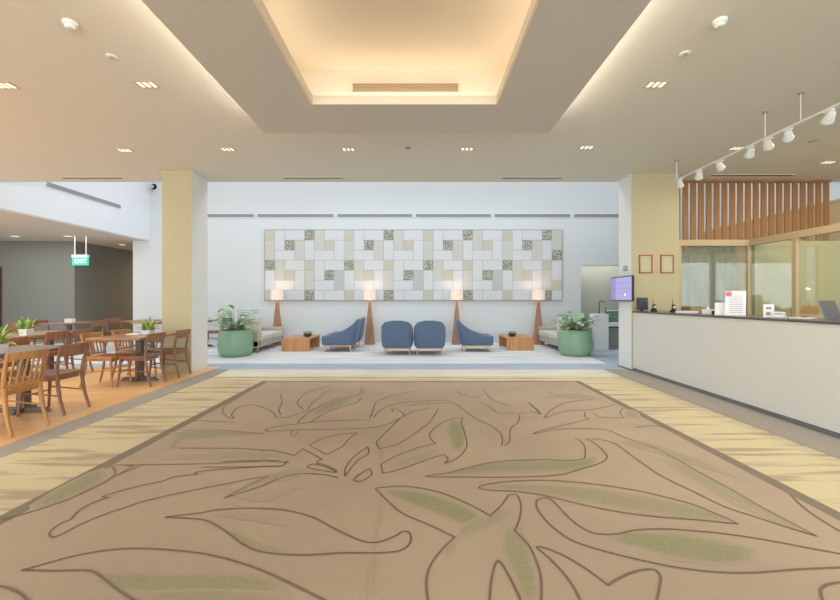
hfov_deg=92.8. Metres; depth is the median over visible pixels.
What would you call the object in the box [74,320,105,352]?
dining chair
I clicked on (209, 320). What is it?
dining table
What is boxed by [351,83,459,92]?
air vent
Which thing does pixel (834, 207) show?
wall
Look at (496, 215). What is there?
grille
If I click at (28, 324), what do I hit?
planter
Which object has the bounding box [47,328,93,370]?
dining chair
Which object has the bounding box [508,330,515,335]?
bowl
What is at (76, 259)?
exit sign
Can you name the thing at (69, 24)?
smoke detector
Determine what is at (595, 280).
wall
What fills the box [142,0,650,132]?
recessed ceiling
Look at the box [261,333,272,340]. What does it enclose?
seat cushion
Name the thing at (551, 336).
seat cushion
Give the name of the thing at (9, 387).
dining chair
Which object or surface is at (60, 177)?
ceiling vent
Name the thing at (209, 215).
grille
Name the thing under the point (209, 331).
dining chair
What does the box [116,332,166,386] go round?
dining chair
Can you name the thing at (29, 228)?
ceiling
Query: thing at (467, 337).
armchair
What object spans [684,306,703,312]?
basket
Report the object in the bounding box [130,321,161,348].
dining table
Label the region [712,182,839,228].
wall
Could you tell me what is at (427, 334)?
armchair
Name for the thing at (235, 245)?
wall
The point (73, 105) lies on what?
ceiling
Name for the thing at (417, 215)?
grille
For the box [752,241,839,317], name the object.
wall
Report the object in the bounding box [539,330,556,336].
seat cushion
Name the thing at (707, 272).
curtain
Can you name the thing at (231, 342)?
potted plant
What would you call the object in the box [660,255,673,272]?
framed certificate
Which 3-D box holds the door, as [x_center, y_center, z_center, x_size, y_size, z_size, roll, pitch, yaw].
[-13.430,0.145,12.460,0.740,2.350,0.080,0,0,0]
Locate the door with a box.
[0,267,1,327]
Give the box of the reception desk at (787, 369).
[632,311,839,437]
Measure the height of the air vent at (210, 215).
0.130 m
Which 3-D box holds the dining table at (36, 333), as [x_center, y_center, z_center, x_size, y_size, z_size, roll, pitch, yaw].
[-6.600,0.945,6.725,0.800,0.750,1.450,0,0,0]
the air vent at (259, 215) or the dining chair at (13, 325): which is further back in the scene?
the air vent at (259, 215)
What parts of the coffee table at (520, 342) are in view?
panel, panel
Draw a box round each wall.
[0,182,149,240]
[0,241,79,341]
[80,242,132,340]
[133,182,705,342]
[581,266,618,324]
[704,201,839,290]
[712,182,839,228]
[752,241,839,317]
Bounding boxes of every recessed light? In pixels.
[0,82,19,88]
[115,148,134,151]
[133,81,159,87]
[219,147,236,150]
[341,147,355,150]
[460,147,473,150]
[578,145,594,148]
[643,81,668,87]
[727,146,745,149]
[818,161,836,163]
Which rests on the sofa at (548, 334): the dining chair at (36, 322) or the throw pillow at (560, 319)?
the throw pillow at (560, 319)
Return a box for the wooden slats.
[679,180,831,240]
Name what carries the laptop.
on the reception desk at (787, 369)
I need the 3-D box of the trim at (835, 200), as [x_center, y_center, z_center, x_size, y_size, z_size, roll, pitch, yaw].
[8.890,-2.080,10.200,0.420,0.040,4.400,0,0,0]
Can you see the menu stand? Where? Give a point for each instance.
(602, 309)
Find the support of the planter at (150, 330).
on the dining table at (139, 339)
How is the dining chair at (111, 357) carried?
on the floor
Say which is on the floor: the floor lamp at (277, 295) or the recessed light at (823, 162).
the floor lamp at (277, 295)
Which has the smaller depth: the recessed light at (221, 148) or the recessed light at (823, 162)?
the recessed light at (221, 148)
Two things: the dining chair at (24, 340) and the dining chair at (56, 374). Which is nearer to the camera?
the dining chair at (56, 374)
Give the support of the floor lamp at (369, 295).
on the floor
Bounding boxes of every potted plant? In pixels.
[208,305,260,356]
[550,311,599,356]
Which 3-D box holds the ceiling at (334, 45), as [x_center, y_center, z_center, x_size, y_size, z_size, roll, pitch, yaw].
[-0.170,-2.430,0.980,2.520,0.540,7.260,0,0,0]
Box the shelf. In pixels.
[609,322,618,325]
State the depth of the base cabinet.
10.60 m
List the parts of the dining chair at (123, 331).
leg, rail, leg, seat, leg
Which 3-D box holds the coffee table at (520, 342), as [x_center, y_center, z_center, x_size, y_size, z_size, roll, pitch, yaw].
[2.625,1.153,10.975,0.710,0.335,1.050,0,0,0]
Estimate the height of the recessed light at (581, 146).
0.012 m
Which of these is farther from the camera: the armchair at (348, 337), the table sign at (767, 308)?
the armchair at (348, 337)
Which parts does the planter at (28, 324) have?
pot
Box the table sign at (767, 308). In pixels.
[763,304,773,316]
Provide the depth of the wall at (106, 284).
13.78 m
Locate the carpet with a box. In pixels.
[0,381,839,599]
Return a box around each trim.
[253,0,539,104]
[704,199,839,232]
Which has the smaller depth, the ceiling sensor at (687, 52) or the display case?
the ceiling sensor at (687, 52)
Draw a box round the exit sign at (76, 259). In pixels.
[71,235,89,264]
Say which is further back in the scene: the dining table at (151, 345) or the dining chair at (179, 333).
the dining table at (151, 345)
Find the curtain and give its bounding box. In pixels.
[681,246,735,310]
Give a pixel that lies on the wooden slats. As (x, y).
(716, 183)
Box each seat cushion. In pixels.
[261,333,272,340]
[262,331,281,337]
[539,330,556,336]
[548,333,557,339]
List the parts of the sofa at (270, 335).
armrest, armrest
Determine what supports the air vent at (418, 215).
in the wall at (235, 245)
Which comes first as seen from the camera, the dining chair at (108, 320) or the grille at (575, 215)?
the dining chair at (108, 320)
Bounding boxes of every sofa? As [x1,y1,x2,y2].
[227,324,282,352]
[538,324,591,345]
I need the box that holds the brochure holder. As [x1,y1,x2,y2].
[715,303,724,314]
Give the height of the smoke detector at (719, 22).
0.055 m
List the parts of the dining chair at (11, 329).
rail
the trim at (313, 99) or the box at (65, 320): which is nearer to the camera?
the trim at (313, 99)
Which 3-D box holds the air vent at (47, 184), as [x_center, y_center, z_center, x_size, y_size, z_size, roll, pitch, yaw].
[-8.359,-2.600,10.060,0.022,0.120,2.260,0,0,0]
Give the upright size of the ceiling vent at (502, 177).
0.012 m
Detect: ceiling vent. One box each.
[60,177,123,178]
[282,177,342,178]
[501,177,562,178]
[709,174,795,175]
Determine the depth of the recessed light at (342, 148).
6.21 m
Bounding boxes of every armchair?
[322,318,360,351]
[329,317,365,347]
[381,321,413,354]
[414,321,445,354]
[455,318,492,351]
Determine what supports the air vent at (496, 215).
in the wall at (235, 245)
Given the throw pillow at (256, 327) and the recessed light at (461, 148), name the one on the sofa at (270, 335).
the throw pillow at (256, 327)
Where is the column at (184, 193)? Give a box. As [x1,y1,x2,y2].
[162,171,207,371]
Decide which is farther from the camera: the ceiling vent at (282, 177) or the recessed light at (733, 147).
the ceiling vent at (282, 177)
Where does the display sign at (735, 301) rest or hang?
on the reception desk at (787, 369)
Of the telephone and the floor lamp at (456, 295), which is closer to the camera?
the telephone
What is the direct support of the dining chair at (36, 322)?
on the floor
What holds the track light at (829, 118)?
hanging from the ceiling at (73, 105)
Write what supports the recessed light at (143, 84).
in the ceiling at (73, 105)
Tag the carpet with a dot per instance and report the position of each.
(275, 490)
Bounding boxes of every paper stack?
[675,311,697,312]
[788,317,821,318]
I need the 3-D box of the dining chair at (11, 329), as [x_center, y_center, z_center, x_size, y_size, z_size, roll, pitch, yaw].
[-7.172,0.919,7.200,0.520,0.809,0.435,0,0,0]
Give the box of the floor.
[0,340,839,514]
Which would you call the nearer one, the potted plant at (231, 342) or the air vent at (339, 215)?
the potted plant at (231, 342)
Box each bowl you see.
[303,331,311,336]
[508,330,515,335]
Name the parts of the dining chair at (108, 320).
leg, rail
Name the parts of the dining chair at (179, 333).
leg, seat, seat frame, leg, rail, leg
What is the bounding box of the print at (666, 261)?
[664,259,669,267]
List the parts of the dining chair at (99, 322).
rail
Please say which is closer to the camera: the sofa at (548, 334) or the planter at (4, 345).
the planter at (4, 345)
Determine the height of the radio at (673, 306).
0.245 m
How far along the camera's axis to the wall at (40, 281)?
12.50 m
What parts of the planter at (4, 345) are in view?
pot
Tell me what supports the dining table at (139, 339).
on the floor
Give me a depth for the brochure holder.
5.64 m
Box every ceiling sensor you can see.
[105,53,117,59]
[679,50,690,56]
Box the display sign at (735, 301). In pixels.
[725,291,745,315]
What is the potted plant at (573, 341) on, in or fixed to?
on the floor
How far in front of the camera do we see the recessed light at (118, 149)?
6.28 m
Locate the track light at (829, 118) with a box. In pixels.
[672,91,839,188]
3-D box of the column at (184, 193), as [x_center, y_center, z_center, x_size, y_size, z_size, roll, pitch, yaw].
[-4.440,-0.520,7.575,0.540,3.680,0.550,0,0,0]
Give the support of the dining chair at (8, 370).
on the floor
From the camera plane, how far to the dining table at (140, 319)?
11.35 m
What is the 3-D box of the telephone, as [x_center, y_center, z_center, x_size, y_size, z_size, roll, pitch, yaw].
[4.200,0.172,4.680,0.098,0.070,0.142,0,0,-29]
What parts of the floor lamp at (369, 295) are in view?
lamp shade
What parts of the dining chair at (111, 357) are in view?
leg, rail, leg, seat frame, seat, leg, leg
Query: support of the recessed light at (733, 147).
in the ceiling at (73, 105)
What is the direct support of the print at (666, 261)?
attached to the framed certificate at (666, 261)
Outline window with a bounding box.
[679,223,839,316]
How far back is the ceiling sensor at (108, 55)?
3.86 m
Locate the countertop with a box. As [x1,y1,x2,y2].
[632,311,839,324]
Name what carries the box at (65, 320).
on the dining table at (68, 325)
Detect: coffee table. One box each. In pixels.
[282,335,319,350]
[499,334,533,350]
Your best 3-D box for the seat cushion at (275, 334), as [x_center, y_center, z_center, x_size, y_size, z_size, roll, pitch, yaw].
[-4.325,0.960,11.245,0.670,0.140,0.756,0,0,0]
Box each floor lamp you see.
[271,290,283,344]
[363,290,375,344]
[450,290,462,344]
[532,290,544,344]
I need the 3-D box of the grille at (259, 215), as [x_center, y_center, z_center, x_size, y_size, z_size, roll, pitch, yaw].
[-3.852,-2.615,12.379,2.344,0.100,0.018,0,0,0]
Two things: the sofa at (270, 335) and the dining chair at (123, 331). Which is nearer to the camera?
the dining chair at (123, 331)
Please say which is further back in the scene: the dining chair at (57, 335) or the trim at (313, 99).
the dining chair at (57, 335)
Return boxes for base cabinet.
[590,314,618,349]
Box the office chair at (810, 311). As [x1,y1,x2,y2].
[791,306,818,317]
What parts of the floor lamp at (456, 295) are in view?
lamp shade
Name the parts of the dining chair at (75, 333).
leg, rail, leg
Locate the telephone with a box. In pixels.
[770,312,786,317]
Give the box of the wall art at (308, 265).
[264,230,561,300]
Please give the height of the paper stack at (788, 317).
0.012 m
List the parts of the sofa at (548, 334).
armrest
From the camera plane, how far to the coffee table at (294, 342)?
10.25 m
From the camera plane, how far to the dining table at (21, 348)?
4.70 m
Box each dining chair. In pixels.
[0,336,29,368]
[0,348,49,437]
[0,369,16,378]
[1,328,40,361]
[8,323,44,344]
[16,342,90,416]
[31,320,64,344]
[33,330,70,369]
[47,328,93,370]
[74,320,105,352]
[79,332,131,387]
[105,318,130,345]
[111,329,156,375]
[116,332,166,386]
[149,329,191,377]
[208,319,225,339]
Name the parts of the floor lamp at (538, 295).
lamp shade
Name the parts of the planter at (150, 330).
pot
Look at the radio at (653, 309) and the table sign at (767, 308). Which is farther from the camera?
the radio at (653, 309)
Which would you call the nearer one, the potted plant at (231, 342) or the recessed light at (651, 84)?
the recessed light at (651, 84)
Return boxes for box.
[64,319,75,322]
[702,306,713,313]
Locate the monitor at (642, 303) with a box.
[637,298,647,310]
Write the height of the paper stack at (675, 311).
0.030 m
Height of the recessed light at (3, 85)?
0.012 m
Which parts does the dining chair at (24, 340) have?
seat, rail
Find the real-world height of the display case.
0.315 m
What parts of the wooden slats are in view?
rail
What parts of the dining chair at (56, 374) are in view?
leg, leg, seat, seat frame, leg, rail, leg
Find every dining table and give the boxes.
[0,331,71,381]
[0,345,58,415]
[37,321,90,343]
[86,332,175,381]
[122,319,161,345]
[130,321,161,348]
[208,319,219,345]
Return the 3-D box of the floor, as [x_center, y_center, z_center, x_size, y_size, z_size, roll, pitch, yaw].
[-3.650,1.326,6.050,24.700,0.012,25.900,0,0,0]
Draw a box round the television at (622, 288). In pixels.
[611,275,633,300]
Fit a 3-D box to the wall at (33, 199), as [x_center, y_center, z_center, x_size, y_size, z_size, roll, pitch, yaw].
[-8.470,-4.010,10.100,0.200,4.340,4.600,0,0,0]
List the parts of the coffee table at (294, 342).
panel, panel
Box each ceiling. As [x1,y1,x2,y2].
[0,0,839,181]
[0,210,142,250]
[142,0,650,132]
[263,0,531,94]
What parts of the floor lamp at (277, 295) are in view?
lamp shade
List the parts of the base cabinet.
panel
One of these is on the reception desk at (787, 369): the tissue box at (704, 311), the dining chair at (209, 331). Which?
the tissue box at (704, 311)
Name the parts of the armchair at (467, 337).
frame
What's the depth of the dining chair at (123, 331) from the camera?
6.84 m
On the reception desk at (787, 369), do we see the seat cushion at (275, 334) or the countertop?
the countertop
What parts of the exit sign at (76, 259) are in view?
rod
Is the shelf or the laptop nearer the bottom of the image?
the shelf
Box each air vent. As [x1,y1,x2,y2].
[45,182,120,208]
[208,213,253,217]
[257,213,333,217]
[337,213,411,217]
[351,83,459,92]
[416,213,490,217]
[494,213,570,217]
[574,213,618,217]
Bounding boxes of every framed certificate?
[639,255,652,272]
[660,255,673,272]
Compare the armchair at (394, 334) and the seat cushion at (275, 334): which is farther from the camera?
the seat cushion at (275, 334)
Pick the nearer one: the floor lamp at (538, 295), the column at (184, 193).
the column at (184, 193)
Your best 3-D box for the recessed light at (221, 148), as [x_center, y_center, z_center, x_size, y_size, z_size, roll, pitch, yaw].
[-3.001,-2.354,6.252,0.210,0.012,0.130,0,0,0]
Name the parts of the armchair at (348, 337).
frame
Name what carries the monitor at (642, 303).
on the reception desk at (787, 369)
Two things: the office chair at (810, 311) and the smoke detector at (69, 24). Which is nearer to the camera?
the smoke detector at (69, 24)
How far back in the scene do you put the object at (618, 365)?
7.66 m
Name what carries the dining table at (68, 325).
on the floor
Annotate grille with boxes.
[208,214,253,216]
[258,214,332,216]
[337,214,411,216]
[416,214,490,216]
[495,214,569,216]
[574,214,618,216]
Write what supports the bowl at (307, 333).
on the coffee table at (294, 342)
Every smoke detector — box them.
[61,18,77,30]
[712,16,727,28]
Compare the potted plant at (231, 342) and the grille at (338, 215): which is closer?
the potted plant at (231, 342)
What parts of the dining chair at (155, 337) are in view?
leg, leg, seat, seat frame, leg, rail, leg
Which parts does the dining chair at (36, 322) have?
rail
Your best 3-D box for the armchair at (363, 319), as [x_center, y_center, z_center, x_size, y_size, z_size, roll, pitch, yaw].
[-2.040,0.905,11.350,0.941,0.830,0.779,0,0,0]
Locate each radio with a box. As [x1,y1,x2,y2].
[651,304,657,311]
[670,299,676,311]
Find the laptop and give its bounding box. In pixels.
[818,301,839,319]
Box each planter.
[0,323,26,353]
[14,316,41,335]
[135,317,161,334]
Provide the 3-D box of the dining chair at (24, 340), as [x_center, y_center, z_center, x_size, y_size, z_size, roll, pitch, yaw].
[-5.829,0.919,5.546,0.520,0.809,0.435,0,0,11]
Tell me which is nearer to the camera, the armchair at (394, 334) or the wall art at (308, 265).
the armchair at (394, 334)
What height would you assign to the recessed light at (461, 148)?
0.012 m
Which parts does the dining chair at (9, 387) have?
leg, seat frame, seat, rail, rail, leg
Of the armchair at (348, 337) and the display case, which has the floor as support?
the armchair at (348, 337)
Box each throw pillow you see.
[246,318,262,334]
[556,318,571,333]
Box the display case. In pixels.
[601,310,618,321]
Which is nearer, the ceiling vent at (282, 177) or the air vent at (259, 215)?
the ceiling vent at (282, 177)
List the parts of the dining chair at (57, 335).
leg, rail, leg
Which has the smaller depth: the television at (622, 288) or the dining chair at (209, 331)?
the television at (622, 288)
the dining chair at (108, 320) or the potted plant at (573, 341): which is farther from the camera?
the dining chair at (108, 320)
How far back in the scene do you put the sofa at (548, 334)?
11.15 m
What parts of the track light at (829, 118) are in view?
hanging rod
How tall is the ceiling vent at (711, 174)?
0.012 m
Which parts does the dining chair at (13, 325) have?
rail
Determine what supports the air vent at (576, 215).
in the wall at (235, 245)

